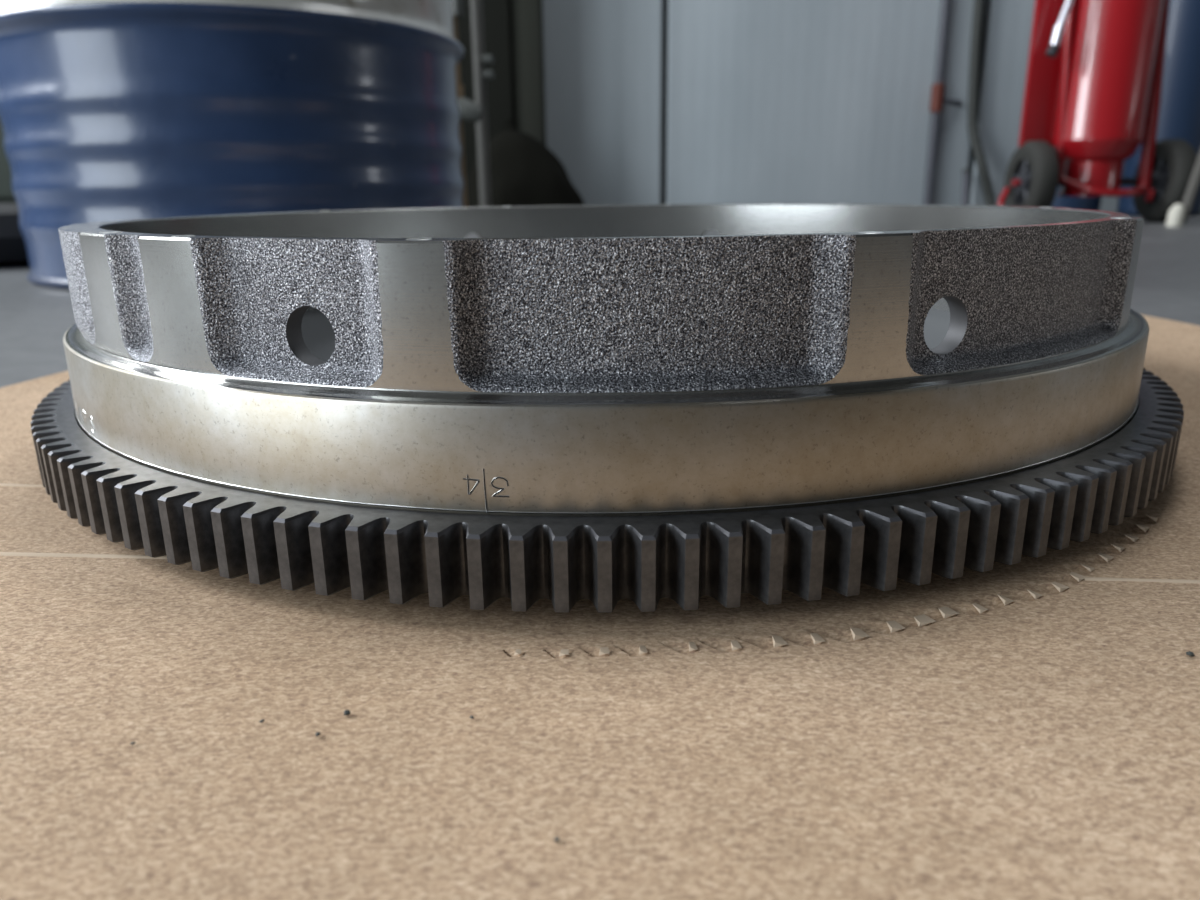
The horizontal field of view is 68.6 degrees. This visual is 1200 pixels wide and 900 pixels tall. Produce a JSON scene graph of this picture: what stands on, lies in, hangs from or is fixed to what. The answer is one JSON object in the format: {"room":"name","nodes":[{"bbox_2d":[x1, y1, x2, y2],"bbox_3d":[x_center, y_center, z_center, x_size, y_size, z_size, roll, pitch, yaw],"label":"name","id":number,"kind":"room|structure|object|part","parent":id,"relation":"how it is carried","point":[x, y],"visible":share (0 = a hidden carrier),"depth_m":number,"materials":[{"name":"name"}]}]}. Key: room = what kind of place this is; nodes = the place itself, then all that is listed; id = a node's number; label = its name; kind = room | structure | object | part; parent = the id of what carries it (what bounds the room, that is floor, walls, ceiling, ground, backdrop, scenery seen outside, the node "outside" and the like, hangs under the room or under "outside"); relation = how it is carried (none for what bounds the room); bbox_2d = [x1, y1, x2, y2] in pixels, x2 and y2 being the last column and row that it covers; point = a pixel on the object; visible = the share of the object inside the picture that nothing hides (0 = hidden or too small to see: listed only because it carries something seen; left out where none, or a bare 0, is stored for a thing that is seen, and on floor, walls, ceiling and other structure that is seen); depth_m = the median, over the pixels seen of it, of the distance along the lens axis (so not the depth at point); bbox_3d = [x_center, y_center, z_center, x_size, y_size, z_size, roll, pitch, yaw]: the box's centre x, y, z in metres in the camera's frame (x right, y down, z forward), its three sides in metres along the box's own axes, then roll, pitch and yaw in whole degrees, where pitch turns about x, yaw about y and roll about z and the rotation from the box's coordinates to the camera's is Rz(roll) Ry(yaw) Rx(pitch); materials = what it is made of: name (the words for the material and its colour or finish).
{"room":"workspace","nodes":[
{"label":"workspace","id":0,"kind":"room"},
{"bbox_2d":[0,212,1199,387],"bbox_3d":[0.500,0.319,-0.516,8.500,0.120,8.330,-1,17,0],"label":"floor","id":1,"kind":"structure","parent":0,"point":[35,320],"depth_m":0.85,"materials":[{"name":"grey concrete"}]},
{"bbox_2d":[0,120,16,202],"bbox_3d":[-1.801,-1.603,2.491,1.000,1.900,0.523,-1,17,0],"label":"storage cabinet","id":2,"kind":"object","parent":1,"relation":"on","point":[6,193],"visible":0.02,"depth_m":2.50,"materials":[{"name":"grey metal"}]},
{"bbox_2d":[0,203,29,266],"bbox_3d":[-1.025,-0.361,1.462,0.490,0.090,0.490,-1,17,0],"label":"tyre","id":3,"kind":"object","parent":1,"relation":"on","point":[13,251],"visible":0.11,"depth_m":1.30,"materials":[{"name":"black rubber"}]},
{"bbox_2d":[0,0,464,289],"bbox_3d":[-0.475,-0.675,1.111,0.585,0.879,0.585,-12,20,-33],"label":"drum","id":4,"kind":"object","parent":1,"relation":"on","point":[111,110],"visible":0.77,"depth_m":0.94,"materials":[{"name":"paint"}]},
{"bbox_2d":[452,0,482,206],"bbox_3d":[-0.395,-1.894,2.186,0.112,2.600,0.061,5,17,17],"label":"pipe","id":5,"kind":"object","parent":1,"relation":"on","point":[469,110],"visible":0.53,"depth_m":2.44,"materials":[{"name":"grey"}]},
{"bbox_2d":[470,0,493,206],"bbox_3d":[-0.344,-1.923,2.282,0.062,2.600,0.034,7,18,23],"label":"pipe","id":6,"kind":"object","parent":1,"relation":"on","point":[480,59],"visible":0.81,"depth_m":2.54,"materials":[{"name":"grey metal"}]},
{"bbox_2d":[457,0,545,181],"bbox_3d":[-0.431,-3.014,2.428,0.500,4.610,0.250,-1,17,0],"label":"steel column","id":7,"kind":"structure","parent":1,"relation":"on","point":[513,29],"depth_m":2.87,"materials":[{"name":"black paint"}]},
{"bbox_2d":[466,118,584,206],"bbox_3d":[-0.252,-0.883,2.787,0.420,0.316,0.244,-1,17,0],"label":"sack","id":8,"kind":"object","parent":1,"relation":"on","point":[524,171],"visible":0.67,"depth_m":2.71,"materials":[{"name":"black"}]},
{"bbox_2d":[0,315,1199,899],"bbox_3d":[0.053,0.006,0.324,0.920,0.010,0.755,-1,17,0],"label":"cardboard sheet","id":9,"kind":"object","parent":1,"relation":"on","point":[1029,729],"visible":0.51,"depth_m":0.16,"materials":[{"name":"beige"}]},
{"bbox_2d":[344,710,350,715],"bbox_3d":[-0.048,0.050,0.166,0.001,0.001,0.002,-1,17,0],"label":"crumb","id":10,"kind":"object","parent":9,"relation":"on","point":[346,712],"visible":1,"depth_m":0.17,"materials":[{"name":"grey"}]},
{"bbox_2d":[31,203,1183,612],"bbox_3d":[0.002,-0.064,0.399,0.450,0.084,0.450,6,18,20],"label":"flywheel","id":11,"kind":"object","parent":9,"relation":"on","point":[604,405],"visible":1,"depth_m":0.21,"materials":[{"name":"metal"}]},
{"bbox_2d":[1186,651,1194,656],"bbox_3d":[0.123,0.043,0.184,0.002,0.001,0.002,-1,17,0],"label":"crumb","id":12,"kind":"object","parent":9,"relation":"on","point":[1191,654],"visible":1,"depth_m":0.18,"materials":[{"name":"grey"}]},
{"bbox_2d":[961,168,970,204],"bbox_3d":[1.298,-0.916,3.123,0.030,0.162,0.100,4,17,14],"label":"rod","id":13,"kind":"object","parent":1,"relation":"on","point":[966,172],"visible":0.83,"depth_m":3.12,"materials":[{"name":"grey paint"}]},
{"bbox_2d":[1052,186,1101,209],"bbox_3d":[1.516,-1.535,2.690,0.230,1.580,0.230,-1,17,0],"label":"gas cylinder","id":14,"kind":"object","parent":1,"relation":"on","point":[1072,202],"visible":0.14,"depth_m":2.80,"materials":[{"name":"blue paint"}]},
{"bbox_2d":[997,0,1197,221],"bbox_3d":[1.280,-1.116,2.203,0.471,1.061,0.218,-1,17,0],"label":"fire extinguisher","id":15,"kind":"object","parent":1,"relation":"on","point":[1093,91],"visible":0.96,"depth_m":2.22,"materials":[{"name":"red metal"}]},
{"bbox_3d":[1.151,-1.050,2.241,0.103,0.525,0.020,-1,17,0],"label":"plate","id":16,"kind":"part","parent":15,"relation":"part of","materials":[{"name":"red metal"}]},
{"bbox_3d":[1.290,-1.125,2.198,0.213,0.780,0.213,-1,17,0],"label":"tank","id":17,"kind":"part","parent":15,"relation":"part of","materials":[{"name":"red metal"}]},
{"bbox_2d":[1117,0,1199,216],"bbox_3d":[1.766,-1.503,2.574,0.230,1.580,0.230,-1,17,0],"label":"drum","id":18,"kind":"object","parent":1,"relation":"on","point":[1179,116],"visible":0.39,"depth_m":2.60,"materials":[{"name":"blue paint"}]},
{"bbox_2d":[1165,152,1199,226],"bbox_3d":[1.608,-0.835,2.073,0.508,0.591,0.202,-1,17,0],"label":"trestle","id":19,"kind":"object","parent":1,"relation":"on","point":[1178,214],"visible":0.96,"depth_m":2.09,"materials":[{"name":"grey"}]},
{"bbox_3d":[1.479,-0.826,2.088,0.234,0.544,0.024,-12,20,-32],"label":"leg","id":20,"kind":"part","parent":19,"relation":"part of","materials":[{"name":"grey metal"}]},
{"bbox_2d":[542,0,1123,211],"bbox_3d":[0.510,-3.082,2.618,8.251,4.610,0.120,-1,17,0],"label":"wall","id":21,"kind":"structure","parent":0,"point":[647,102],"depth_m":3.10,"materials":[{"name":"grey metal"}]},
{"bbox_3d":[-0.348,-3.061,2.580,1.088,4.610,0.030,-1,17,0],"label":"wall panel","id":22,"kind":"part","parent":21,"relation":"part of","materials":[{"name":"grey paint"}]},
{"bbox_3d":[0.762,-3.072,2.574,1.088,4.610,0.030,-1,17,0],"label":"wall panel","id":23,"kind":"part","parent":21,"relation":"part of","materials":[{"name":"grey paint"}]},
{"bbox_2d":[923,0,962,203],"bbox_3d":[1.208,-2.391,2.740,0.125,3.200,0.043,-3,17,-8],"label":"post","id":24,"kind":"object","parent":21,"relation":"attached to","point":[937,92],"visible":0.91,"depth_m":3.07,"materials":[{"name":"grey metal"}]},
{"bbox_2d":[967,0,995,205],"bbox_3d":[1.331,-1.997,2.816,0.147,2.402,0.046,11,20,34],"label":"hose","id":25,"kind":"object","parent":21,"relation":"hanging from","point":[978,10],"visible":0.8,"depth_m":3.07,"materials":[{"name":"grey"}]},
{"bbox_3d":[1.872,-3.083,2.567,1.088,4.610,0.030,-1,17,0],"label":"wall panel","id":26,"kind":"part","parent":21,"relation":"part of","materials":[{"name":"grey paint"}]}
]}

